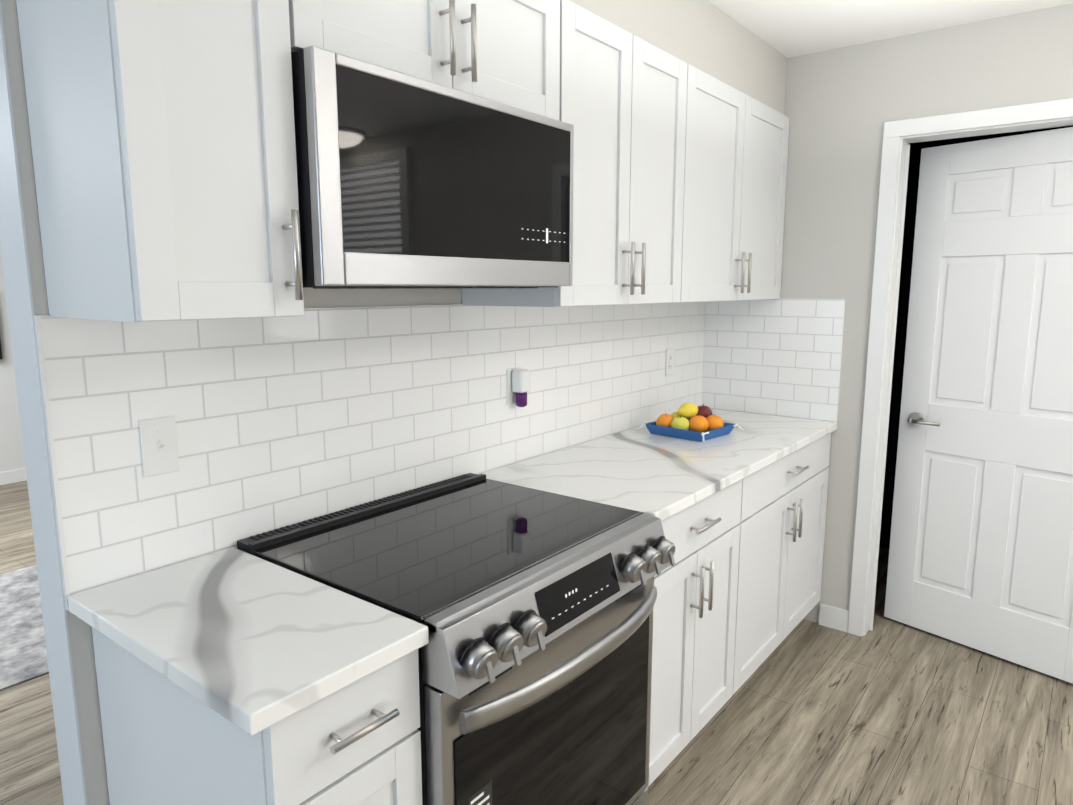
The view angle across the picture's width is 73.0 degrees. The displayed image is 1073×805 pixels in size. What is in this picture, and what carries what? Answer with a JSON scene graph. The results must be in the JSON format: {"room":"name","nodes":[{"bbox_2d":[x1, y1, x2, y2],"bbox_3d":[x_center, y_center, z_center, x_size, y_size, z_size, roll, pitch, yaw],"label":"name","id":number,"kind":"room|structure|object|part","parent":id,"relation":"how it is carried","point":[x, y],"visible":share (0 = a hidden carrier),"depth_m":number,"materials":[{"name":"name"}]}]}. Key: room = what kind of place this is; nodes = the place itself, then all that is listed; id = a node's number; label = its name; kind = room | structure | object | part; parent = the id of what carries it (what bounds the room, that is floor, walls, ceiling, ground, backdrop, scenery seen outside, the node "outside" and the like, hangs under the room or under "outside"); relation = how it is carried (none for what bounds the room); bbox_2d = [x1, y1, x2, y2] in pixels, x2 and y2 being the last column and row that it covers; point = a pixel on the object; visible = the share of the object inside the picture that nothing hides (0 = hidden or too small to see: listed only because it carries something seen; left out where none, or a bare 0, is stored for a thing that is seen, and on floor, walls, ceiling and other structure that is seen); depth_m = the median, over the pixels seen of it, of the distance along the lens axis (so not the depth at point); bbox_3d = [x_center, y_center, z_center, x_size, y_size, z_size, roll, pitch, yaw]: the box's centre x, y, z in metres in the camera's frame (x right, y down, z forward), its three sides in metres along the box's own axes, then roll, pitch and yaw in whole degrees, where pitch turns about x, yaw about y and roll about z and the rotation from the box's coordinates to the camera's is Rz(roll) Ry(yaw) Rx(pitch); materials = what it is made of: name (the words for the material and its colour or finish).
{"room":"kitchen","nodes":[
{"label":"kitchen","id":0,"kind":"room"},
{"bbox_2d":[0,247,25,471],"bbox_3d":[-5.137,-0.367,4.017,0.100,2.420,6.300,7,11,37],"label":"wall","id":1,"kind":"structure","parent":0,"point":[11,451],"depth_m":5.48,"materials":[{"name":"white paint"}]},
{"bbox_2d":[0,340,2,358],"bbox_3d":[-4.253,-0.526,5.014,0.052,0.520,0.880,7,11,37],"label":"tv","id":2,"kind":"object","parent":1,"relation":"attached to","point":[1,357],"visible":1,"depth_m":5.37,"materials":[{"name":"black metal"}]},
{"bbox_2d":[0,468,26,484],"bbox_3d":[-5.096,0.787,4.161,0.012,0.095,6.270,7,11,37],"label":"baseboard","id":3,"kind":"structure","parent":1,"relation":"attached to","point":[19,475],"depth_m":5.54,"materials":[{"name":"white wood"}]},
{"bbox_2d":[0,0,86,804],"bbox_3d":[-0.925,0.059,1.335,0.120,2.420,0.004,7,11,37],"label":"wall","id":4,"kind":"structure","parent":0,"point":[16,271],"depth_m":1.33,"materials":[{"name":"white paint"}]},
{"bbox_2d":[1,0,461,804],"bbox_3d":[-0.058,-0.115,2.432,0.115,2.420,2.815,7,11,37],"label":"wall","id":5,"kind":"structure","parent":0,"point":[87,706],"depth_m":1.39,"materials":[{"name":"grey paint"}]},
{"bbox_2d":[34,315,69,595],"bbox_3d":[-0.872,0.102,1.306,0.010,0.515,0.007,7,11,37],"label":"trim","id":6,"kind":"structure","parent":5,"relation":"attached to","point":[49,428],"depth_m":1.30,"materials":[{"name":"white"}]},
{"bbox_2d":[16,0,303,321],"bbox_3d":[-0.637,-0.525,1.226,0.353,0.754,0.282,7,11,37],"label":"upper cabinet","id":7,"kind":"object","parent":5,"relation":"attached to","point":[162,136],"depth_m":1.13,"materials":[{"name":"white wood"}]},
{"bbox_2d":[40,302,705,609],"bbox_3d":[-0.044,-0.050,2.358,0.008,0.545,2.699,7,11,37],"label":"backsplash","id":8,"kind":"structure","parent":5,"relation":"attached to","point":[311,413],"depth_m":1.73,"materials":[{"name":"tile"}]},
{"bbox_2d":[139,416,178,476],"bbox_3d":[-0.748,0.088,1.444,0.018,0.115,0.070,7,11,37],"label":"switch plate","id":9,"kind":"object","parent":8,"relation":"attached to","point":[159,447],"visible":1,"depth_m":1.44,"materials":[{"name":"white plastic"}]},
{"bbox_2d":[507,367,529,406],"bbox_3d":[-0.052,-0.046,2.299,0.052,0.123,0.070,7,11,37],"label":"air freshener","id":10,"kind":"object","parent":8,"relation":"attached to","point":[521,383],"depth_m":2.28,"materials":[{"name":"white plastic"}]},
{"bbox_3d":[-0.070,-0.052,2.311,0.008,0.115,0.070,7,11,37],"label":"electrical outlet plate","id":11,"kind":"part","parent":10,"relation":"part of","materials":[{"name":"white plastic"}]},
{"bbox_2d":[665,348,673,375],"bbox_3d":[0.577,-0.176,3.132,0.008,0.115,0.070,7,11,37],"label":"electrical outlet plate","id":12,"kind":"object","parent":8,"relation":"attached to","point":[669,366],"visible":1,"depth_m":3.12,"materials":[{"name":"white plastic"}]},
{"bbox_2d":[304,0,567,122],"bbox_3d":[-0.314,-0.812,1.600,0.353,0.304,0.760,7,11,37],"label":"upper cabinet","id":13,"kind":"object","parent":5,"relation":"attached to","point":[514,53],"depth_m":1.52,"materials":[{"name":"white wood"}]},
{"bbox_2d":[291,46,573,288],"bbox_3d":[-0.296,-0.460,1.641,0.397,0.398,0.754,7,11,37],"label":"over-the-range microwave","id":14,"kind":"object","parent":13,"relation":"attached to","point":[404,180],"visible":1,"depth_m":1.41,"materials":[{"name":"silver metal"}]},
{"bbox_3d":[-0.139,-0.466,1.538,0.022,0.318,0.696,7,11,37],"label":"glass","id":15,"kind":"part","parent":14,"relation":"part of","materials":[{"name":"black glass"}]},
{"bbox_2d":[461,0,703,306],"bbox_3d":[0.150,-0.684,2.224,0.353,0.754,0.743,7,11,37],"label":"upper cabinet","id":16,"kind":"object","parent":5,"relation":"attached to","point":[634,106],"depth_m":2.08,"materials":[{"name":"white wood"}]},
{"bbox_2d":[696,72,789,301],"bbox_3d":[0.613,-0.777,2.810,0.353,0.754,1.003,7,11,37],"label":"upper cabinet","id":17,"kind":"object","parent":5,"relation":"attached to","point":[740,215],"depth_m":2.71,"materials":[{"name":"white wood"}]},
{"bbox_2d":[0,481,1072,804],"bbox_3d":[-1.337,1.198,2.037,9.200,0.050,7.500,7,11,37],"label":"floor","id":18,"kind":"structure","parent":0,"point":[888,711],"depth_m":2.45,"materials":[{"name":"brown wood"}]},
{"bbox_2d":[0,565,48,690],"bbox_3d":[-2.422,0.987,3.180,1.300,0.008,2.600,7,11,37],"label":"rug","id":19,"kind":"object","parent":18,"relation":"on","point":[23,654],"visible":0.1,"depth_m":3.15,"materials":[{"name":"grey carpet"}]},
{"bbox_2d":[92,633,421,804],"bbox_3d":[-0.526,0.831,1.379,0.602,0.883,0.288,7,11,37],"label":"base cabinet","id":20,"kind":"object","parent":18,"relation":"on","point":[362,746],"depth_m":1.19,"materials":[{"name":"white wood"}]},
{"bbox_2d":[67,547,428,740],"bbox_3d":[-0.526,0.382,1.284,0.619,0.032,0.327,7,11,37],"label":"countertop","id":21,"kind":"structure","parent":20,"relation":"on","point":[258,643],"depth_m":1.20,"materials":[{"name":"white stone"}]},
{"bbox_2d":[237,473,674,804],"bbox_3d":[-0.151,0.748,1.749,0.710,0.931,0.754,7,11,37],"label":"range","id":22,"kind":"object","parent":18,"relation":"on","point":[531,609],"visible":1,"depth_m":1.53,"materials":[{"name":"grey glass"}]},
{"bbox_3d":[-0.405,0.276,1.875,0.065,0.038,0.750,7,11,37],"label":"vent rail","id":23,"kind":"part","parent":22,"relation":"part of","materials":[{"name":"black metal"}]},
{"bbox_2d":[253,479,643,624],"bbox_3d":[-0.168,0.310,1.693,0.534,0.026,0.754,7,11,37],"label":"cooktop","id":24,"kind":"object","parent":22,"relation":"in","point":[420,557],"depth_m":1.61,"materials":[{"name":"black glass"}]},
{"bbox_2d":[424,576,653,804],"bbox_3d":[0.052,0.755,1.590,0.047,0.617,0.750,7,11,37],"label":"oven","id":25,"kind":"object","parent":22,"relation":"in","point":[587,742],"depth_m":1.54,"materials":[{"name":"silver metal"}]},
{"bbox_3d":[0.068,0.384,1.518,0.090,0.121,0.754,7,11,37],"label":"control panel","id":26,"kind":"part","parent":22,"relation":"part of","materials":[{"name":"silver metal"}]},
{"bbox_3d":[0.100,0.519,1.515,0.065,0.040,0.684,7,11,37],"label":"handle","id":27,"kind":"part","parent":22,"relation":"part of","materials":[{"name":"silver metal"}]},
{"bbox_3d":[0.050,1.133,1.652,0.041,0.130,0.750,7,11,37],"label":"drawer","id":28,"kind":"part","parent":22,"relation":"part of","materials":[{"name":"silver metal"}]},
{"bbox_2d":[646,477,754,788],"bbox_3d":[0.251,0.675,2.364,0.602,0.883,0.700,7,11,37],"label":"base cabinet","id":29,"kind":"object","parent":18,"relation":"on","point":[702,607],"depth_m":2.17,"materials":[{"name":"white wood"}]},
{"bbox_2d":[480,409,836,524],"bbox_3d":[0.537,0.168,2.631,0.619,0.032,1.596,7,11,37],"label":"countertop","id":30,"kind":"structure","parent":29,"relation":"on","point":[641,470],"depth_m":2.35,"materials":[{"name":"white stone"}]},
{"bbox_2d":[636,403,743,441],"bbox_3d":[0.598,0.062,2.813,0.305,0.118,0.295,9,12,43],"label":"fruit bowl","id":31,"kind":"object","parent":30,"relation":"on","point":[690,421],"visible":1,"depth_m":2.77,"materials":[{"name":"blue fabric"}]},
{"bbox_2d":[747,437,830,678],"bbox_3d":[0.706,0.583,2.940,0.602,0.883,1.024,7,11,37],"label":"base cabinet","id":32,"kind":"object","parent":18,"relation":"on","point":[787,552],"depth_m":2.75,"materials":[{"name":"white wood"}]},
{"bbox_2d":[569,0,786,113],"bbox_3d":[0.083,-1.164,2.080,0.329,0.236,2.699,7,11,37],"label":"soffit","id":33,"kind":"structure","parent":0,"point":[705,36],"depth_m":2.44,"materials":[{"name":"grey paint"}]},
{"bbox_2d":[706,0,1072,57],"bbox_3d":[-1.671,-1.174,1.226,9.200,0.050,6.415,7,11,37],"label":"ceiling","id":34,"kind":"structure","parent":0,"point":[789,28],"depth_m":2.56,"materials":[{"name":"white paint"}]},
{"bbox_2d":[780,3,1072,622],"bbox_3d":[2.356,-0.088,2.265,3.900,2.420,0.115,7,11,37],"label":"wall","id":35,"kind":"structure","parent":0,"point":[843,105],"depth_m":2.92,"materials":[{"name":"grey paint"}]},
{"bbox_2d":[702,299,845,421],"bbox_3d":[1.030,-0.187,3.217,0.616,0.545,0.008,7,11,37],"label":"backsplash","id":36,"kind":"structure","parent":35,"relation":"attached to","point":[779,357],"depth_m":3.19,"materials":[{"name":"tile"}]},
{"bbox_2d":[848,98,1072,636],"bbox_3d":[1.760,-0.006,2.737,0.944,2.110,0.132,7,11,37],"label":"door frame","id":37,"kind":"structure","parent":35,"relation":"attached to","point":[899,136],"depth_m":2.90,"materials":[{"name":"white wood"}]},
{"bbox_2d":[884,127,1072,683],"bbox_3d":[1.827,0.013,2.809,0.035,2.024,0.800,-7,11,-37],"label":"door","id":38,"kind":"structure","parent":35,"relation":"in","point":[981,549],"depth_m":2.84,"materials":[{"name":"white wood"}]},
{"bbox_2d":[908,412,939,426],"bbox_3d":[1.611,0.080,3.019,0.060,0.062,0.146,-7,11,-38],"label":"door handle","id":39,"kind":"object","parent":38,"relation":"attached to","point":[915,419],"depth_m":3.04,"materials":[{"name":"silver metal"}]},
{"bbox_2d":[879,125,1072,548],"bbox_3d":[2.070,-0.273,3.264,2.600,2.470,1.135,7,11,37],"label":"door frame","id":40,"kind":"structure","parent":0,"point":[903,307],"depth_m":3.95,"materials":[{"name":"black"}]}
]}

